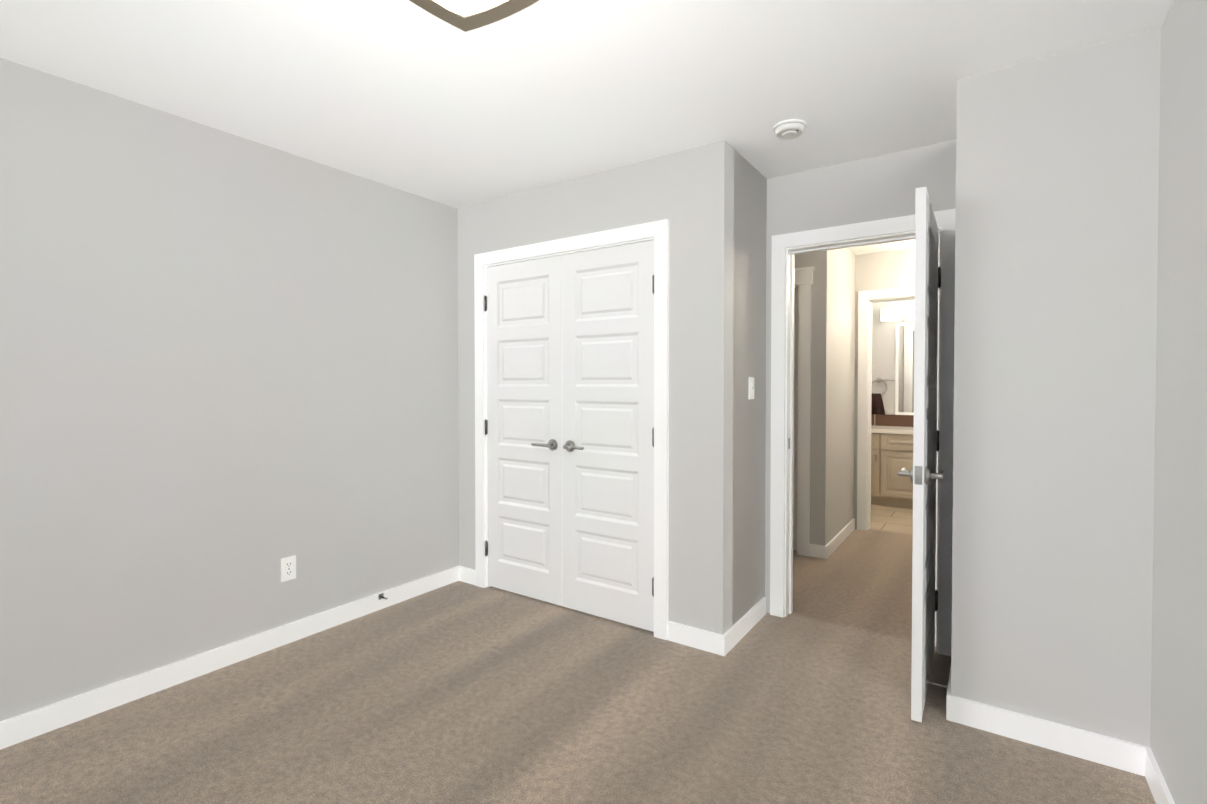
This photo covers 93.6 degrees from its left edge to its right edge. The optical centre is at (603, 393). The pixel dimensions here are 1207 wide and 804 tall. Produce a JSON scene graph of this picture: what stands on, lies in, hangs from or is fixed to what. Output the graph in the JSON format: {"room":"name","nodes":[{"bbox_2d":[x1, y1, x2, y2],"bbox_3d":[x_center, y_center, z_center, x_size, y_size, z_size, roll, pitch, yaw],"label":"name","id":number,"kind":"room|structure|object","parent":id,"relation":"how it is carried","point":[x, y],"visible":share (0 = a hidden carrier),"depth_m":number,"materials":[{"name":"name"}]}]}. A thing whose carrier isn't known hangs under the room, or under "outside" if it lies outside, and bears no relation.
{"room":"empty bedroom","nodes":[
{"label":"empty bedroom","id":0,"kind":"room"},
{"bbox_2d":[0,58,458,720],"bbox_3d":[-1.734,0.026,2.691,0.120,2.440,4.050,1,1,34],"label":"wall","id":1,"kind":"structure","parent":0,"point":[228,372],"depth_m":2.49,"materials":[{"name":"paint"}]},
{"bbox_2d":[0,566,463,749],"bbox_3d":[-1.843,1.203,2.432,0.014,0.094,3.170,1,1,34],"label":"baseboard","id":2,"kind":"structure","parent":1,"relation":"attached to","point":[20,728],"depth_m":2.49,"materials":[{"name":"white wood"}]},
{"bbox_2d":[379,593,387,599],"bbox_3d":[-1.255,1.163,3.235,0.052,0.030,0.030,1,1,34],"label":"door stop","id":3,"kind":"object","parent":2,"relation":"attached to","point":[381,596],"visible":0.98,"depth_m":3.24,"materials":[{"name":"black"}]},
{"bbox_2d":[281,555,295,581],"bbox_3d":[-1.571,0.874,2.829,0.009,0.116,0.072,1,1,34],"label":"electrical outlet","id":4,"kind":"object","parent":1,"relation":"attached to","point":[288,568],"visible":1,"depth_m":2.82,"materials":[{"name":"white plastic"}]},
{"bbox_2d":[0,581,1155,803],"bbox_3d":[-0.324,1.292,1.712,3.575,0.060,3.990,1,1,34],"label":"floor carpet","id":5,"kind":"object","parent":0,"point":[460,693],"depth_m":2.12,"materials":[{"name":"brown carpet"}]},
{"bbox_2d":[0,0,1173,254],"bbox_3d":[0.844,-1.254,3.328,3.640,0.100,8.040,1,1,34],"label":"ceiling","id":6,"kind":"structure","parent":0,"point":[406,96],"depth_m":2.08,"materials":[{"name":"paint"}]},
{"bbox_2d":[409,0,538,31],"bbox_3d":[-0.358,-1.090,1.408,0.444,0.168,0.444,1,1,34],"label":"ceiling light","id":7,"kind":"object","parent":6,"relation":"attached to","point":[466,15],"visible":1,"depth_m":1.58,"materials":[{"name":"metal"}]},
{"bbox_2d":[773,119,805,138],"bbox_3d":[0.830,-1.171,2.527,0.140,0.040,0.140,1,1,34],"label":"smoke detector","id":8,"kind":"object","parent":6,"relation":"attached to","point":[790,129],"visible":1,"depth_m":2.49,"materials":[{"name":"white plastic"}]},
{"bbox_2d":[457,140,733,634],"bbox_3d":[-0.159,0.018,3.256,1.846,2.440,0.120,1,1,34],"label":"wall","id":9,"kind":"structure","parent":0,"point":[689,194],"depth_m":2.80,"materials":[{"name":"paint"}]},
{"bbox_2d":[484,255,561,605],"bbox_3d":[-0.500,0.215,3.410,0.616,2.013,0.094,1,1,34],"label":"closet door","id":10,"kind":"structure","parent":9,"relation":"in","point":[523,421],"depth_m":3.41,"materials":[{"name":"white wood"}]},
{"bbox_2d":[474,219,668,639],"bbox_3d":[-0.212,0.180,3.284,1.378,2.114,0.138,1,1,34],"label":"trim","id":11,"kind":"structure","parent":9,"relation":"attached to","point":[657,232],"depth_m":2.92,"materials":[{"name":"white wood"}]},
{"bbox_2d":[562,240,653,631],"bbox_3d":[0.010,0.220,3.062,0.616,2.013,0.094,1,1,34],"label":"closet door","id":12,"kind":"structure","parent":9,"relation":"in","point":[608,433],"depth_m":3.06,"materials":[{"name":"white wood"}]},
{"bbox_2d":[668,621,716,653],"bbox_3d":[0.441,1.198,2.784,0.270,0.094,0.014,1,1,34],"label":"baseboard","id":13,"kind":"structure","parent":9,"relation":"attached to","point":[704,640],"depth_m":2.78,"materials":[{"name":"white wood"}]},
{"bbox_2d":[732,149,766,625],"bbox_3d":[0.726,0.021,3.022,0.120,2.440,0.490,1,1,34],"label":"wall","id":14,"kind":"structure","parent":0,"point":[749,340],"depth_m":2.96,"materials":[{"name":"paint"}]},
{"bbox_2d":[716,597,765,655],"bbox_3d":[0.738,1.196,2.940,0.014,0.094,0.606,1,1,34],"label":"baseboard","id":15,"kind":"structure","parent":14,"relation":"attached to","point":[725,642],"depth_m":2.86,"materials":[{"name":"white wood"}]},
{"bbox_2d":[748,377,753,398],"bbox_3d":[0.782,-0.028,2.989,0.010,0.116,0.072,1,1,34],"label":"switch plate","id":16,"kind":"object","parent":14,"relation":"attached to","point":[751,389],"visible":1,"depth_m":2.97,"materials":[{"name":"white plastic"}]},
{"bbox_2d":[794,250,830,545],"bbox_3d":[1.061,-0.004,4.651,1.490,2.440,0.120,1,1,34],"label":"wall","id":17,"kind":"structure","parent":0,"point":[819,262],"depth_m":4.22,"materials":[{"name":"paint"}]},
{"bbox_2d":[793,288,797,550],"bbox_3d":[1.188,0.199,4.536,0.758,2.014,0.094,1,1,34],"label":"hall door","id":18,"kind":"structure","parent":17,"relation":"in","point":[795,418],"depth_m":4.35,"materials":[{"name":"white wood"}]},
{"bbox_2d":[794,266,813,555],"bbox_3d":[1.188,0.136,4.546,0.982,2.164,0.154,1,1,34],"label":"door frame","id":19,"kind":"structure","parent":17,"relation":"attached to","point":[803,279],"depth_m":4.25,"materials":[{"name":"white wood"}]},
{"bbox_2d":[829,248,854,541],"bbox_3d":[1.926,-0.005,4.703,0.120,2.440,0.940,1,1,34],"label":"wall","id":20,"kind":"structure","parent":0,"point":[842,384],"depth_m":4.63,"materials":[{"name":"paint"}]},
{"bbox_2d":[820,519,854,558],"bbox_3d":[1.930,1.169,4.626,0.034,0.094,1.056,1,1,34],"label":"baseboard","id":21,"kind":"structure","parent":20,"relation":"attached to","point":[832,545],"depth_m":4.48,"materials":[{"name":"white wood"}]},
{"bbox_2d":[791,529,912,640],"bbox_3d":[1.463,1.252,4.293,2.820,0.060,2.290,1,1,34],"label":"floor","id":22,"kind":"structure","parent":0,"point":[859,579],"depth_m":3.65,"materials":[{"name":"brown carpet"}]},
{"bbox_2d":[765,140,955,612],"bbox_3d":[0.800,0.016,3.341,3.335,2.440,0.120,1,1,34],"label":"wall","id":23,"kind":"structure","parent":0,"point":[885,186],"depth_m":2.94,"materials":[{"name":"paint"}]},
{"bbox_2d":[770,208,955,655],"bbox_3d":[1.343,0.185,2.973,0.888,2.114,0.156,1,1,34],"label":"door frame","id":24,"kind":"structure","parent":23,"relation":"attached to","point":[787,247],"depth_m":3.00,"materials":[{"name":"white wood"}]},
{"bbox_2d":[898,187,943,722],"bbox_3d":[1.389,0.231,2.433,0.153,2.014,0.723,1,1,34],"label":"entry door","id":25,"kind":"structure","parent":23,"relation":"in","point":[922,474],"depth_m":2.15,"materials":[{"name":"white wood"}]},
{"bbox_2d":[946,667,955,721],"bbox_3d":[1.495,1.204,2.424,0.014,0.094,0.606,1,1,34],"label":"baseboard","id":26,"kind":"structure","parent":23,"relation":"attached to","point":[950,699],"depth_m":2.17,"materials":[{"name":"white wood"}]},
{"bbox_2d":[926,680,947,689],"bbox_3d":[1.348,1.177,2.295,0.082,0.022,0.022,1,1,34],"label":"door stop","id":27,"kind":"object","parent":26,"relation":"attached to","point":[937,684],"visible":0.83,"depth_m":2.29,"materials":[{"name":"silver metal"}]},
{"bbox_2d":[854,248,914,528],"bbox_3d":[2.282,-0.011,5.101,3.240,2.440,0.120,1,1,34],"label":"wall","id":28,"kind":"structure","parent":0,"point":[885,270],"depth_m":4.95,"materials":[{"name":"paint"}]},
{"bbox_2d":[857,287,914,530],"bbox_3d":[2.679,0.156,4.834,0.918,2.114,0.156,1,1,34],"label":"door frame","id":29,"kind":"structure","parent":28,"relation":"attached to","point":[866,299],"depth_m":5.00,"materials":[{"name":"white wood"}]},
{"bbox_2d":[870,504,912,534],"bbox_3d":[3.212,1.232,5.552,2.190,0.060,1.760,1,1,34],"label":"floor","id":30,"kind":"structure","parent":0,"point":[892,519],"depth_m":5.42,"materials":[{"name":"beige tile"}]},
{"bbox_2d":[871,430,912,508],"bbox_3d":[3.306,0.804,6.035,1.547,0.780,0.597,1,1,34],"label":"bathroom vanity","id":31,"kind":"object","parent":30,"relation":"on","point":[891,445],"depth_m":5.93,"materials":[{"name":"paint"}]},
{"bbox_2d":[871,426,913,433],"bbox_3d":[3.320,0.394,6.032,1.567,0.040,0.577,1,1,34],"label":"countertop","id":32,"kind":"structure","parent":31,"relation":"on","point":[890,429],"depth_m":5.96,"materials":[{"name":"white stone"}]},
{"bbox_2d":[872,300,914,414],"bbox_3d":[3.674,-0.028,6.210,2.190,2.440,0.120,1,1,34],"label":"wall","id":33,"kind":"structure","parent":0,"point":[883,350],"depth_m":6.45,"materials":[{"name":"paint"}]},
{"bbox_2d":[871,378,894,414],"bbox_3d":[3.152,0.028,6.447,0.304,0.421,0.077,1,1,34],"label":"towel","id":34,"kind":"object","parent":33,"relation":"attached to","point":[877,406],"visible":0.85,"depth_m":6.43,"materials":[{"name":"brown fabric"}]},
{"bbox_2d":[881,307,914,321],"bbox_3d":[3.501,-0.872,6.130,0.920,0.130,0.180,1,1,34],"label":"sconce","id":35,"kind":"object","parent":33,"relation":"attached to","point":[894,314],"visible":0.33,"depth_m":6.23,"materials":[{"name":"white glass"}]},
{"bbox_2d":[895,322,913,414],"bbox_3d":[3.690,-0.272,6.106,0.970,1.030,0.022,1,1,34],"label":"bathroom mirror","id":36,"kind":"object","parent":33,"relation":"attached to","point":[904,387],"visible":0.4,"depth_m":6.33,"materials":[{"name":"clear glass"}]},
{"bbox_2d":[951,28,1160,746],"bbox_3d":[1.740,0.033,2.258,0.560,2.440,0.610,1,1,34],"label":"wall block","id":37,"kind":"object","parent":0,"point":[1056,221],"visible":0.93,"depth_m":1.99,"materials":[{"name":"paint"}]},
{"bbox_2d":[956,696,1142,774],"bbox_3d":[1.557,1.210,2.023,0.510,0.094,0.014,1,1,34],"label":"baseboard","id":38,"kind":"structure","parent":37,"relation":"attached to","point":[1106,750],"depth_m":2.00,"materials":[{"name":"white wood"}]},
{"bbox_2d":[1150,0,1206,803],"bbox_3d":[1.120,0.056,0.744,0.120,2.440,4.050,1,1,34],"label":"wall","id":39,"kind":"structure","parent":0,"point":[1178,740],"depth_m":1.59,"materials":[{"name":"paint"}]},
{"bbox_2d":[1140,746,1174,803],"bbox_3d":[0.902,1.232,0.560,0.014,0.094,3.170,1,1,34],"label":"baseboard","id":40,"kind":"structure","parent":39,"relation":"attached to","point":[1149,768],"depth_m":1.77,"materials":[{"name":"white wood"}]}
]}

